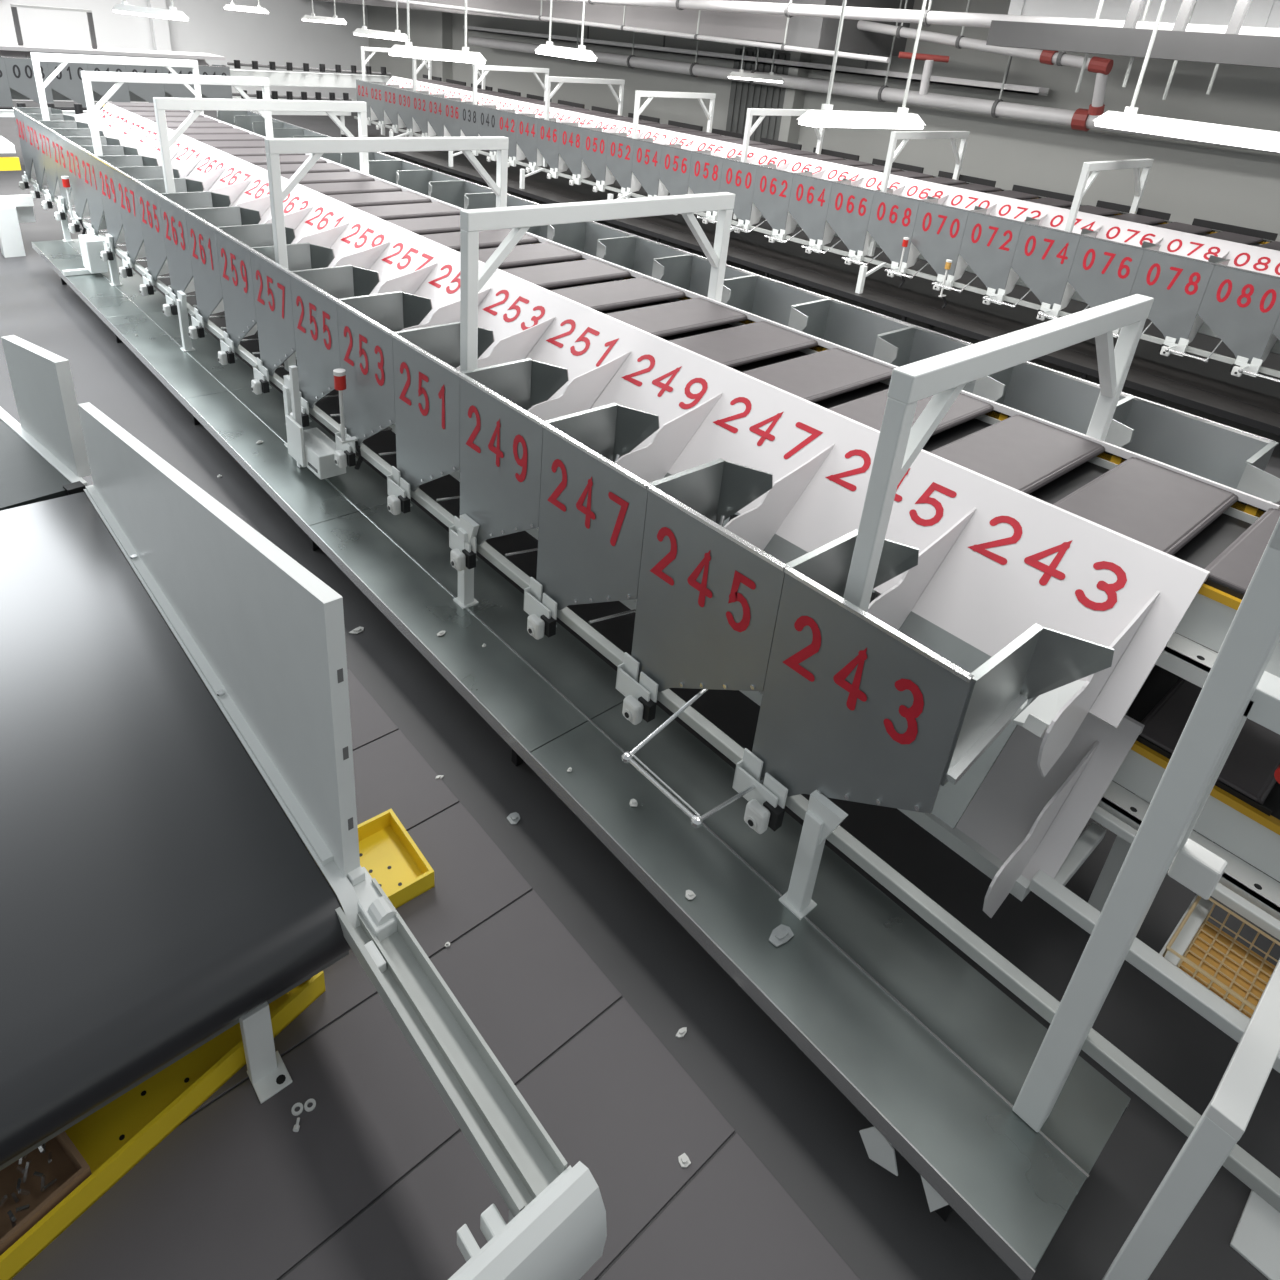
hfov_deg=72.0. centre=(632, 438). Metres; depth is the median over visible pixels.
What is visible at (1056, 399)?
chute
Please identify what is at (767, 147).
carrier
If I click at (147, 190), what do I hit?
chute
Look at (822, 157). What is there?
carrier
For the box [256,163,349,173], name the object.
carrier
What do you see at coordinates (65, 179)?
lamp
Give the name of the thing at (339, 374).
lamp
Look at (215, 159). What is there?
chute
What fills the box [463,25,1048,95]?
ceiling pipe
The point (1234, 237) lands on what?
carrier
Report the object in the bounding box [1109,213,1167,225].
carrier
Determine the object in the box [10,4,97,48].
frame
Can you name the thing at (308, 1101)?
washer
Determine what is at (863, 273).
support post
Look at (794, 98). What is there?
pillar
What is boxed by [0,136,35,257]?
conveyor
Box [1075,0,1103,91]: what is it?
rod
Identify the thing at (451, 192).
chute
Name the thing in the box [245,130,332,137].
chute
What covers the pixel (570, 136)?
chute
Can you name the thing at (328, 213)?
chute
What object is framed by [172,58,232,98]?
chute
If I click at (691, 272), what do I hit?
chute
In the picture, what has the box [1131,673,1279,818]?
carrier
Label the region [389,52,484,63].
diffuser
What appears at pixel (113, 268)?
support post
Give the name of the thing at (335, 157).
chute
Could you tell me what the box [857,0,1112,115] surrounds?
ceiling pipe
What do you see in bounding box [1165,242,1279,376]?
chute
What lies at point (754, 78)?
diffuser
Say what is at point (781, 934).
scrap
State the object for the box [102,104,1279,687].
track
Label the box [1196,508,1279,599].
carrier
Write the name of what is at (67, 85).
chute
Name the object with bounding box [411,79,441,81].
carrier
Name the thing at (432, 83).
carrier
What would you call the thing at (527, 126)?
chute
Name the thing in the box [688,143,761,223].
chute
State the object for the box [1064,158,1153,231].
frame
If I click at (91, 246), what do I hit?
control box
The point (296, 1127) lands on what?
bolt
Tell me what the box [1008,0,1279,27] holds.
ceiling
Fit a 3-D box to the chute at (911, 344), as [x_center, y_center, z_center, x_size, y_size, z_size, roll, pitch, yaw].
[1.474,-0.084,4.635,0.965,0.865,0.756,-17,33,-39]
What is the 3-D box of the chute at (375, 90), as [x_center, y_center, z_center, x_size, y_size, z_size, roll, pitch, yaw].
[-5.092,-7.110,18.724,1.069,0.970,0.762,-17,33,-39]
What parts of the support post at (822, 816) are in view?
foot plate, post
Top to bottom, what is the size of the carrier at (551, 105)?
0.135 m
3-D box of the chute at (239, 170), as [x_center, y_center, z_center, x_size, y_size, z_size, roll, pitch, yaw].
[-3.788,-1.845,7.506,1.069,0.970,0.762,-17,33,-39]
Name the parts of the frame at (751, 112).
leg, leg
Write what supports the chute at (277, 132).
attached to the track at (1209, 617)
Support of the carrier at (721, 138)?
on the track at (1256, 244)
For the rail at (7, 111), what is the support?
on the floor
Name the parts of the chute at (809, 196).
panel, plate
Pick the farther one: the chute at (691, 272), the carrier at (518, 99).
the carrier at (518, 99)
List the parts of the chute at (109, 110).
panel, plate, plate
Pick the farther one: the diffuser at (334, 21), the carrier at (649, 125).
the diffuser at (334, 21)
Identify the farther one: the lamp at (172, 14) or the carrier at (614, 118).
the carrier at (614, 118)
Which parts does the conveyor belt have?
deck plate, deck plate, deck plate, deck plate, deck plate, deck plate, deck plate, deck plate, deck plate, deck plate, deck plate, deck plate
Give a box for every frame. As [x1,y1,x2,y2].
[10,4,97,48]
[30,52,203,120]
[81,71,273,226]
[153,97,368,192]
[264,136,508,371]
[361,46,431,80]
[412,58,485,90]
[460,192,734,371]
[473,64,548,104]
[543,76,624,166]
[632,90,715,138]
[733,108,824,219]
[843,294,1153,611]
[867,131,969,256]
[1029,794,1279,1072]
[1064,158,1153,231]
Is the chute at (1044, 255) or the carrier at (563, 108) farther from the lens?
the carrier at (563, 108)
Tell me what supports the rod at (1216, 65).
hanging from the ceiling
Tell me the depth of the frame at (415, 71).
17.34 m
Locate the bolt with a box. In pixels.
[293,1117,299,1131]
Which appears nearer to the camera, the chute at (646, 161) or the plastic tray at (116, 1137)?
the plastic tray at (116, 1137)
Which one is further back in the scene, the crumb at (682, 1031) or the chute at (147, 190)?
the chute at (147, 190)
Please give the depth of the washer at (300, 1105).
2.46 m
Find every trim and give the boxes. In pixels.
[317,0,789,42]
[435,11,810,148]
[786,0,914,55]
[986,20,1279,67]
[1123,0,1250,33]
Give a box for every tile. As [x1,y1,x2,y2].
[11,890,621,1279]
[185,802,531,1119]
[282,998,734,1279]
[347,669,398,749]
[353,729,458,830]
[600,1133,859,1279]
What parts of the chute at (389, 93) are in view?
panel, plate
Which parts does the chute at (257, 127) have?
panel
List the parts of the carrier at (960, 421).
edge frame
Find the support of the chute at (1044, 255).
attached to the track at (1256, 244)
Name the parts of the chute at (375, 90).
panel, plate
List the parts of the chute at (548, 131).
panel, plate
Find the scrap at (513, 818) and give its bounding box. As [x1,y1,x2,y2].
[507,812,519,824]
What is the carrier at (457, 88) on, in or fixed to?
on the track at (1256, 244)
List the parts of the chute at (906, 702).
panel, plate, panel, plate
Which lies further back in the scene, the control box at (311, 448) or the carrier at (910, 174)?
the carrier at (910, 174)
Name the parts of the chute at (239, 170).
panel, plate, plate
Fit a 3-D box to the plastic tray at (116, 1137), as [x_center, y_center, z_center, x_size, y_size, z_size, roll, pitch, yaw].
[-1.409,1.788,2.443,0.372,0.090,1.032,21,29,30]
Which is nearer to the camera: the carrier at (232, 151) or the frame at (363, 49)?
the carrier at (232, 151)
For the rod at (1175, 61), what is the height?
1.380 m
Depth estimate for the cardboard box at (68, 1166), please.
2.23 m
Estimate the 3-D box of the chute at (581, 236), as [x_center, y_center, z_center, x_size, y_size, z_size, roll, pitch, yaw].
[-0.508,-1.179,6.602,0.965,0.865,0.756,-17,33,-39]
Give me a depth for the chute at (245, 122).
11.18 m
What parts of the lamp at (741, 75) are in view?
hanger rod, hanger rod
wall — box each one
[0,0,369,102]
[367,0,1279,241]
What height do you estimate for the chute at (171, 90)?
0.865 m
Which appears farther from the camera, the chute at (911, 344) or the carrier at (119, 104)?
the carrier at (119, 104)
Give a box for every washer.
[291,1103,302,1115]
[304,1099,315,1111]
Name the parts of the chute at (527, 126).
panel, plate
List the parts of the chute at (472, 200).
plate, panel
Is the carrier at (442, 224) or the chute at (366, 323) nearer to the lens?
the chute at (366, 323)
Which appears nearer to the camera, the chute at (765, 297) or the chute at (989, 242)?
the chute at (765, 297)
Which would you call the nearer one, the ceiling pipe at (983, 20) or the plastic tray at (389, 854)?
the plastic tray at (389, 854)
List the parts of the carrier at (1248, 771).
edge frame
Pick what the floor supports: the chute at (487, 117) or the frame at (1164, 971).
the frame at (1164, 971)
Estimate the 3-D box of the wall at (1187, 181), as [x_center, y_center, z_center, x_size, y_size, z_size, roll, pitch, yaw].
[1.967,-6.774,16.742,0.180,4.176,30.180,-17,33,-39]
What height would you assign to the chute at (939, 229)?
0.970 m
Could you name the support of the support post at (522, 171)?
on the conveyor belt
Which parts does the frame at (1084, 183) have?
leg, leg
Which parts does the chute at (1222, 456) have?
plate, panel, plate, panel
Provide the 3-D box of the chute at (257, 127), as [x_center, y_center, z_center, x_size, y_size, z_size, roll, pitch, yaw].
[-4.473,-3.370,10.537,0.965,0.865,0.756,-17,33,-39]
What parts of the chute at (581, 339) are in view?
panel, plate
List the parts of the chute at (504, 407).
panel, plate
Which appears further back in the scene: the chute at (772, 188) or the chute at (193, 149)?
the chute at (772, 188)
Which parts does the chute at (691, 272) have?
plate, panel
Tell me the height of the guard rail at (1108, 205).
0.072 m
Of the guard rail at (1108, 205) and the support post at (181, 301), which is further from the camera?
the guard rail at (1108, 205)
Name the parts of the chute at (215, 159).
panel, plate, plate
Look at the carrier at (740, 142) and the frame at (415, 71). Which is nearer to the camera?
the carrier at (740, 142)
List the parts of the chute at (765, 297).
plate, panel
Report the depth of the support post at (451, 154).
15.92 m
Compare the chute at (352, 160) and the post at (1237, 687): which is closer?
the post at (1237, 687)
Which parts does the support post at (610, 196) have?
post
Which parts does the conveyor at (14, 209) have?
leg, panel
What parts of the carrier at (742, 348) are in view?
edge frame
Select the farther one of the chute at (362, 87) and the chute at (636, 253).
the chute at (362, 87)
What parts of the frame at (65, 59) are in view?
leg, leg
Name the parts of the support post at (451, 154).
post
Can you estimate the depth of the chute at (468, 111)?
16.05 m
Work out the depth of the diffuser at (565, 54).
10.27 m
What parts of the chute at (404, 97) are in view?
panel, plate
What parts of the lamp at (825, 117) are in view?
hanger rod, hanger rod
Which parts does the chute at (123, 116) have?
panel, plate, plate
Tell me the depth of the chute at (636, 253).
6.52 m
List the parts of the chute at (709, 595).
panel, sensor rod, plate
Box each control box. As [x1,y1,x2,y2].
[62,234,108,275]
[285,365,345,479]
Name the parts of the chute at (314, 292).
panel, plate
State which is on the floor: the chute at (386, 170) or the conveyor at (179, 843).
the conveyor at (179, 843)
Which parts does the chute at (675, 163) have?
panel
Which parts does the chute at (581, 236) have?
plate, panel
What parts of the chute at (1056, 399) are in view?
plate, panel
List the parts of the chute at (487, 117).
panel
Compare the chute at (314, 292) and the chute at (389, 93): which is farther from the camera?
the chute at (389, 93)
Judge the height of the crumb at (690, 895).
0.012 m
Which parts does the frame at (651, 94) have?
leg, leg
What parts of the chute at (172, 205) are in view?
panel, plate, plate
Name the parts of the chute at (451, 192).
plate, panel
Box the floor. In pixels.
[0,100,1279,1279]
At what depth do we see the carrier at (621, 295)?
4.87 m
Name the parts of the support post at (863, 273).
post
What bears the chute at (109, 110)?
attached to the track at (1209, 617)
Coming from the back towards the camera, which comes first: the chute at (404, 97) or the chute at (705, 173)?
the chute at (404, 97)
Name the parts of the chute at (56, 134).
panel, plate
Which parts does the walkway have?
deck plate, deck plate, deck plate, leg, deck plate, deck plate, leg, deck plate, deck plate, deck plate, leg, deck plate, deck plate, leg, deck plate, deck plate, leg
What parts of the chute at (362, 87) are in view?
panel, plate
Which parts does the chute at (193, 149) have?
panel, plate, plate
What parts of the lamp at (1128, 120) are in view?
hanger rod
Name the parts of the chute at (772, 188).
panel, plate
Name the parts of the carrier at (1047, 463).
edge frame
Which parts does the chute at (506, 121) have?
panel, plate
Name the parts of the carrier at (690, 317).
edge frame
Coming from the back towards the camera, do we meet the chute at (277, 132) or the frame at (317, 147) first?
the chute at (277, 132)
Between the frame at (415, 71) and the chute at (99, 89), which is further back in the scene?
the frame at (415, 71)
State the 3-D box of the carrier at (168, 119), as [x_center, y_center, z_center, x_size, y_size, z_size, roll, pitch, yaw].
[-5.072,-3.510,9.871,0.738,0.135,0.471,-17,33,-39]
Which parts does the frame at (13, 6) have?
leg, leg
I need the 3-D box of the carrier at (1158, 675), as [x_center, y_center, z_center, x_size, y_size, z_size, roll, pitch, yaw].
[1.724,0.832,3.336,0.738,0.135,0.471,-17,33,-39]
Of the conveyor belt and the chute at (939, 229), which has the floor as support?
the conveyor belt
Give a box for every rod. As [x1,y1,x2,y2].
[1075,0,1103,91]
[1122,0,1150,86]
[1162,0,1196,99]
[1206,64,1219,93]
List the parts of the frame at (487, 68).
leg, leg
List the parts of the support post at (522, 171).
post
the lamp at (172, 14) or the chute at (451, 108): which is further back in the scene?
the chute at (451, 108)
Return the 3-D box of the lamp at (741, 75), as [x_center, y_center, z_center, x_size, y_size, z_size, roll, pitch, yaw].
[2.124,-6.809,14.351,0.927,1.821,0.185,4,25,-3]
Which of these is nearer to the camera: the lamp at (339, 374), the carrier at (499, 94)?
the lamp at (339, 374)
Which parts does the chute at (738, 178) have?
panel, plate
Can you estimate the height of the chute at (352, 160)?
0.865 m
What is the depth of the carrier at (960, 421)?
3.63 m
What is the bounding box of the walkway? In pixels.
[31,239,1130,1279]
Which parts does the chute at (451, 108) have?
panel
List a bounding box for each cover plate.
[0,43,224,59]
[1230,1190,1279,1279]
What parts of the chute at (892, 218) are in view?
panel, plate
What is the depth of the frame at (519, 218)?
3.95 m
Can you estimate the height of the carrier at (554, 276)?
0.135 m
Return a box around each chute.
[0,50,53,103]
[0,55,12,105]
[12,103,121,189]
[23,109,135,198]
[24,51,87,106]
[35,115,152,209]
[48,122,171,220]
[62,130,189,232]
[64,53,129,101]
[77,138,213,245]
[94,148,236,261]
[102,55,165,102]
[113,158,262,277]
[134,169,288,296]
[138,56,194,97]
[157,184,323,317]
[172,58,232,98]
[184,195,361,341]
[189,110,283,131]
[206,116,301,136]
[214,211,403,367]
[217,111,260,124]
[225,123,323,137]
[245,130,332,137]
[248,229,450,397]
[288,249,505,431]
[295,352,1144,917]
[305,152,400,170]
[320,157,431,183]
[321,153,340,163]
[334,272,570,467]
[345,166,463,195]
[356,76,405,124]
[369,79,419,129]
[376,178,492,208]
[382,81,433,132]
[387,300,647,514]
[397,84,448,136]
[411,87,464,136]
[412,191,540,209]
[427,90,481,136]
[443,94,498,136]
[449,333,739,570]
[451,205,547,238]
[460,97,517,155]
[478,101,535,161]
[497,104,555,166]
[511,221,636,256]
[516,108,577,172]
[524,372,852,639]
[537,113,598,178]
[545,236,692,276]
[559,117,622,185]
[582,121,647,191]
[603,254,757,296]
[606,126,674,198]
[616,420,995,827]
[632,132,700,196]
[659,137,729,214]
[669,274,831,325]
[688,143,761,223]
[697,149,795,232]
[731,156,831,242]
[732,481,1209,833]
[747,298,915,356]
[764,163,868,253]
[801,170,909,264]
[838,326,975,392]
[841,178,952,276]
[885,187,1000,290]
[932,196,1051,304]
[960,361,1133,437]
[982,206,1107,320]
[1038,217,1167,337]
[1083,395,1279,510]
[1113,229,1233,356]
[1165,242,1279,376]
[1238,314,1279,382]
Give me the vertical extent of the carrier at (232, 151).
0.135 m
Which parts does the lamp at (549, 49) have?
hanger rod, hanger rod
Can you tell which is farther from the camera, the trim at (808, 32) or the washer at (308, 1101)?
the trim at (808, 32)
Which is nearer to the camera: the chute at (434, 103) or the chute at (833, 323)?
the chute at (833, 323)
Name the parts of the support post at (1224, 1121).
leg, arm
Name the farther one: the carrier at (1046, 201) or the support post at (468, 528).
the carrier at (1046, 201)
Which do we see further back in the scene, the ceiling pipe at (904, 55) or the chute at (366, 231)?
the ceiling pipe at (904, 55)
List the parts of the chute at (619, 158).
panel, plate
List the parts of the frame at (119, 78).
leg, leg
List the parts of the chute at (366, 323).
panel, plate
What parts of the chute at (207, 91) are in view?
panel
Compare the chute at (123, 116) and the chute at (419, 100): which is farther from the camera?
the chute at (419, 100)
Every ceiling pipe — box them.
[383,0,889,62]
[463,25,1048,95]
[468,0,1279,154]
[545,0,1279,36]
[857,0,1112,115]
[898,52,948,62]
[919,60,933,94]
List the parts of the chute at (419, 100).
panel, plate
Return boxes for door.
[726,48,790,144]
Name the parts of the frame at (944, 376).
leg, leg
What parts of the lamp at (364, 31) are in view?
hanger rod, hanger rod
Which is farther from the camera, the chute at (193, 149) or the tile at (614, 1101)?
the chute at (193, 149)
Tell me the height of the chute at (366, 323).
0.970 m
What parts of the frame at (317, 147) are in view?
leg, leg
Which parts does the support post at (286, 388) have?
post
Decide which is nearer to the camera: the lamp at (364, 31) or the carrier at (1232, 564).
the carrier at (1232, 564)
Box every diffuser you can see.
[113,10,187,20]
[224,8,268,13]
[302,19,345,24]
[354,33,407,40]
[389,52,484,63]
[536,51,595,60]
[728,76,782,82]
[798,120,922,128]
[1094,121,1279,151]
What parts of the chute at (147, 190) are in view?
panel, plate, plate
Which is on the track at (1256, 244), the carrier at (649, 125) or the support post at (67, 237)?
the carrier at (649, 125)
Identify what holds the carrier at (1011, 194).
on the track at (1256, 244)
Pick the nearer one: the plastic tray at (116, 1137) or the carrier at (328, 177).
the plastic tray at (116, 1137)
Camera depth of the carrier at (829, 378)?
3.94 m
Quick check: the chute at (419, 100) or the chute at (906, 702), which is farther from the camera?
the chute at (419, 100)
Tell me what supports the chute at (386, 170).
attached to the track at (1209, 617)
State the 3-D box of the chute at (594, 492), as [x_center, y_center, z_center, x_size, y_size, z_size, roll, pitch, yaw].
[0.177,0.346,3.572,1.069,0.970,0.762,-17,33,-39]
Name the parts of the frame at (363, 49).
leg, leg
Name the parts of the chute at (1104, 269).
panel, plate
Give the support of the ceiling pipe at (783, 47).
hanging from the ceiling
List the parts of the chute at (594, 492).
panel, plate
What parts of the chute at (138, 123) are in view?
panel, plate, plate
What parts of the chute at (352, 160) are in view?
panel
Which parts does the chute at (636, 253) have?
plate, panel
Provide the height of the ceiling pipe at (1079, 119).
1.950 m
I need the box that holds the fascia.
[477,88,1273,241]
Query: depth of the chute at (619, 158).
13.30 m
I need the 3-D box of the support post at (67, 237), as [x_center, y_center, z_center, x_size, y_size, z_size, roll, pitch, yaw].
[-5.933,-2.286,9.191,0.084,0.456,0.129,-17,33,-39]
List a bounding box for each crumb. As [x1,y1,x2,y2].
[437,630,445,635]
[629,799,637,806]
[676,1027,686,1037]
[678,1153,690,1167]
[685,890,695,899]
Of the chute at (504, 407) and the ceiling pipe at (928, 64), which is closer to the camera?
the chute at (504, 407)
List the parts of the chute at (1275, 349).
panel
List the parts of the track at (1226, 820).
panel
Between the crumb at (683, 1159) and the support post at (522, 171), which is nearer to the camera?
the crumb at (683, 1159)
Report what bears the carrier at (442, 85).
on the track at (1256, 244)
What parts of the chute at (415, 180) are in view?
plate, panel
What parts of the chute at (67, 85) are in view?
panel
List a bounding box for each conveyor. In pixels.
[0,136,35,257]
[0,335,90,510]
[0,402,606,1279]
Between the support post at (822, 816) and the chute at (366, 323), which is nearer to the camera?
the support post at (822, 816)
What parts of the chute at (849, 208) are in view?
panel, plate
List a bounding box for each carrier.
[105,102,153,106]
[120,107,190,111]
[132,112,203,116]
[143,117,217,122]
[155,122,232,127]
[169,128,249,134]
[186,134,264,140]
[200,141,264,148]
[219,148,304,155]
[235,155,326,164]
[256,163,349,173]
[281,172,374,183]
[301,181,401,194]
[327,191,431,206]
[355,202,459,219]
[385,215,460,234]
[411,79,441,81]
[421,81,452,83]
[421,228,540,250]
[432,83,463,85]
[442,85,472,87]
[457,88,488,90]
[458,242,585,269]
[467,90,499,92]
[482,93,514,95]
[492,95,528,98]
[503,259,635,289]
[507,98,541,100]
[523,101,557,103]
[538,104,572,106]
[550,277,690,313]
[553,107,588,109]
[568,110,606,113]
[583,113,622,116]
[604,117,640,119]
[606,298,752,340]
[619,120,659,123]
[639,124,679,127]
[659,128,699,131]
[669,321,823,371]
[680,132,720,135]
[700,136,742,140]
[725,140,767,144]
[742,348,892,408]
[749,145,793,149]
[771,149,818,154]
[796,154,845,160]
[827,160,871,165]
[828,389,1000,451]
[852,165,902,171]
[882,171,934,178]
[918,177,968,185]
[930,415,1112,503]
[949,183,1003,192]
[986,190,1041,199]
[1024,197,1080,207]
[1052,457,1246,564]
[1065,205,1122,216]
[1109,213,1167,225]
[1125,632,1174,716]
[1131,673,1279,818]
[1156,222,1215,235]
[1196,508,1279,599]
[1204,231,1266,245]
[1257,241,1279,250]
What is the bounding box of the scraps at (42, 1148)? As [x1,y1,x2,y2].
[0,1143,56,1227]
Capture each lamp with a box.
[61,176,85,234]
[111,0,188,20]
[223,0,268,13]
[301,0,346,24]
[333,368,363,469]
[353,0,407,40]
[388,0,485,63]
[534,0,597,60]
[728,43,782,82]
[796,0,926,128]
[898,237,908,287]
[938,259,951,307]
[1093,0,1279,151]
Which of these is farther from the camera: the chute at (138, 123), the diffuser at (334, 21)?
the diffuser at (334, 21)
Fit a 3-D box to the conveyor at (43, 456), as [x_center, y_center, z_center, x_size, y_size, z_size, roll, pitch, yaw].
[-4.185,-0.022,4.556,2.556,1.141,1.650,24,30,34]
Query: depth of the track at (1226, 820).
2.73 m
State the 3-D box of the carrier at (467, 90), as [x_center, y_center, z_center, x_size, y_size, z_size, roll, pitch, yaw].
[-3.047,-6.936,17.787,0.738,0.135,0.471,-17,33,-39]
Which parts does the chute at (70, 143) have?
panel, plate, plate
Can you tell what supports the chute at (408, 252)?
attached to the track at (1209, 617)
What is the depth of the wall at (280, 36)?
24.01 m
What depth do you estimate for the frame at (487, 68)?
16.05 m
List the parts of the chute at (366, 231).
panel, plate, plate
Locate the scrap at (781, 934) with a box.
[769,924,793,946]
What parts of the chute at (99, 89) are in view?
panel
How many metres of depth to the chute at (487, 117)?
15.66 m
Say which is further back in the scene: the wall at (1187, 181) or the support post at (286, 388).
the wall at (1187, 181)
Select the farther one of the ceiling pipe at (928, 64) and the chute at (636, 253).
the ceiling pipe at (928, 64)
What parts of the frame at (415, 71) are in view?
leg, leg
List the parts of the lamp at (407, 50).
hanger rod, hanger rod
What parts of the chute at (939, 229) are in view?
panel, plate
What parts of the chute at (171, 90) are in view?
panel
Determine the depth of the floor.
3.19 m
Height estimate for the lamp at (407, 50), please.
1.701 m
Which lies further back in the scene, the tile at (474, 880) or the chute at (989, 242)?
the chute at (989, 242)
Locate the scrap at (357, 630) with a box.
[349,627,363,633]
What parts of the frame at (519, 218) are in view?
leg, leg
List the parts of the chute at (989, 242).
panel, plate, plate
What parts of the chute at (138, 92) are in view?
panel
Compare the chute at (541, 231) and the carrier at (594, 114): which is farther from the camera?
the carrier at (594, 114)
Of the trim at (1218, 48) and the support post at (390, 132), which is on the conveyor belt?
the support post at (390, 132)
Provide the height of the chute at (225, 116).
0.865 m
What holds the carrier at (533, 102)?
on the track at (1256, 244)
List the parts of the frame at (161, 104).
leg, leg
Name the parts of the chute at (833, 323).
plate, panel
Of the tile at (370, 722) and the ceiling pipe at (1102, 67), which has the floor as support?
the tile at (370, 722)
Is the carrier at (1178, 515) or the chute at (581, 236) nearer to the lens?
the carrier at (1178, 515)
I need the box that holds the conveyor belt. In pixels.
[341,134,1279,435]
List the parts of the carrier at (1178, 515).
edge frame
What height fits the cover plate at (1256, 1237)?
0.012 m
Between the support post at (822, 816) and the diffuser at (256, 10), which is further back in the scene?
the diffuser at (256, 10)
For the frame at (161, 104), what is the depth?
6.78 m
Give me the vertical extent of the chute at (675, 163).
0.970 m
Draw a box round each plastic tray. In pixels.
[0,971,325,1279]
[357,809,434,908]
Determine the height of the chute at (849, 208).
0.970 m
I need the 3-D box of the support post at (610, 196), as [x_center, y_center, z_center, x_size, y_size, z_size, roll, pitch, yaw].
[-0.192,-3.490,13.110,0.454,0.314,0.060,-17,33,-39]
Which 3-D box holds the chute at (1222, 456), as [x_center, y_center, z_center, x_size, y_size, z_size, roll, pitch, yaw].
[2.294,0.369,3.822,0.965,0.865,0.837,-17,33,-39]
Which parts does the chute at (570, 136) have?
panel, plate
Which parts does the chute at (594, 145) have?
panel, plate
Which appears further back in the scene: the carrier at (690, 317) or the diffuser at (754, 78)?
the diffuser at (754, 78)
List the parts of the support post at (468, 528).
foot plate, post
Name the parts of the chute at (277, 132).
panel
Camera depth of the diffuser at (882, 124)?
6.72 m
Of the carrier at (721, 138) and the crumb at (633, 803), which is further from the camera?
the carrier at (721, 138)
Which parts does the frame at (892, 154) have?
leg, leg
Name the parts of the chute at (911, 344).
plate, panel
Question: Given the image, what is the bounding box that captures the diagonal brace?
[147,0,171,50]
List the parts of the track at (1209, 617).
panel, angle rail, panel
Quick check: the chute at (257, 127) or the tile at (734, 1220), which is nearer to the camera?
the tile at (734, 1220)
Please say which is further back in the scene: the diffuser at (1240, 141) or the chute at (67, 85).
the chute at (67, 85)
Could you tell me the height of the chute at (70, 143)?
0.970 m
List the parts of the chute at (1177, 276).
panel, plate, plate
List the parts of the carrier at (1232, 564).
edge frame, edge frame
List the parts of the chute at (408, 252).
panel, plate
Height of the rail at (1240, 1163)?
0.045 m
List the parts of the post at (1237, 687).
emergency button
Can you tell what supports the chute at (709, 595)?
attached to the track at (1209, 617)
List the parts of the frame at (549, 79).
leg, leg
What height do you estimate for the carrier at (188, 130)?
0.135 m
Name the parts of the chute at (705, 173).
panel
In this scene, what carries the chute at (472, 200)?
attached to the track at (1209, 617)
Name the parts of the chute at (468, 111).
panel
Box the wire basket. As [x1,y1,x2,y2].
[1162,895,1279,1017]
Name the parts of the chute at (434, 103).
panel, plate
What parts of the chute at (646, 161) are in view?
panel, plate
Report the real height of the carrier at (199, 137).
0.135 m
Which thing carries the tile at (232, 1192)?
on the floor
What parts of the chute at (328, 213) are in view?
panel, plate, plate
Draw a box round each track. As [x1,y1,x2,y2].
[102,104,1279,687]
[995,191,1269,245]
[1098,740,1279,920]
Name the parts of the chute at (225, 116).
panel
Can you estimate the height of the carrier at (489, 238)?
0.135 m
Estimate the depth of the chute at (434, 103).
16.83 m
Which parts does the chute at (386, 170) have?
panel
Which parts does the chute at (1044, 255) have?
panel, plate, plate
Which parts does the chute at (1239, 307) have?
panel, plate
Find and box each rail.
[0,103,102,116]
[28,177,1279,1212]
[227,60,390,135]
[232,90,351,137]
[354,116,1279,377]
[423,74,1277,240]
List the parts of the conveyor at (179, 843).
guard rail, leg, leg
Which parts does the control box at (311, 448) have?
plate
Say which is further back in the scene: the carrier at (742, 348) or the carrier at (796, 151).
the carrier at (796, 151)
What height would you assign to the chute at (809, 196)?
0.970 m
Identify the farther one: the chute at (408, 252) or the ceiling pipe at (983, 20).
the ceiling pipe at (983, 20)
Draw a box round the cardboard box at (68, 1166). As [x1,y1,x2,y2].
[0,1131,91,1255]
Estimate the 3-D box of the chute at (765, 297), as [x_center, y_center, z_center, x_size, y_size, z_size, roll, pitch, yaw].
[0.681,-0.522,5.422,0.965,0.865,0.756,-17,33,-39]
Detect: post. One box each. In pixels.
[57,196,72,241]
[105,234,122,285]
[176,290,194,351]
[282,375,291,447]
[389,131,410,136]
[448,151,462,166]
[453,514,479,608]
[519,168,543,188]
[607,192,632,199]
[779,790,847,919]
[855,262,885,293]
[1013,517,1279,1131]
[1102,958,1279,1279]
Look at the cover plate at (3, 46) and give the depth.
15.89 m
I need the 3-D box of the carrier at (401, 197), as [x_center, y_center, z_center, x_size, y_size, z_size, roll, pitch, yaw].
[-1.960,-1.790,6.783,0.738,0.135,0.471,-17,33,-39]
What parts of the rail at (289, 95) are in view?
leg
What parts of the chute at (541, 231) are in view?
panel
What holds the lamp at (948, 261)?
on the conveyor belt
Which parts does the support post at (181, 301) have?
post, foot plate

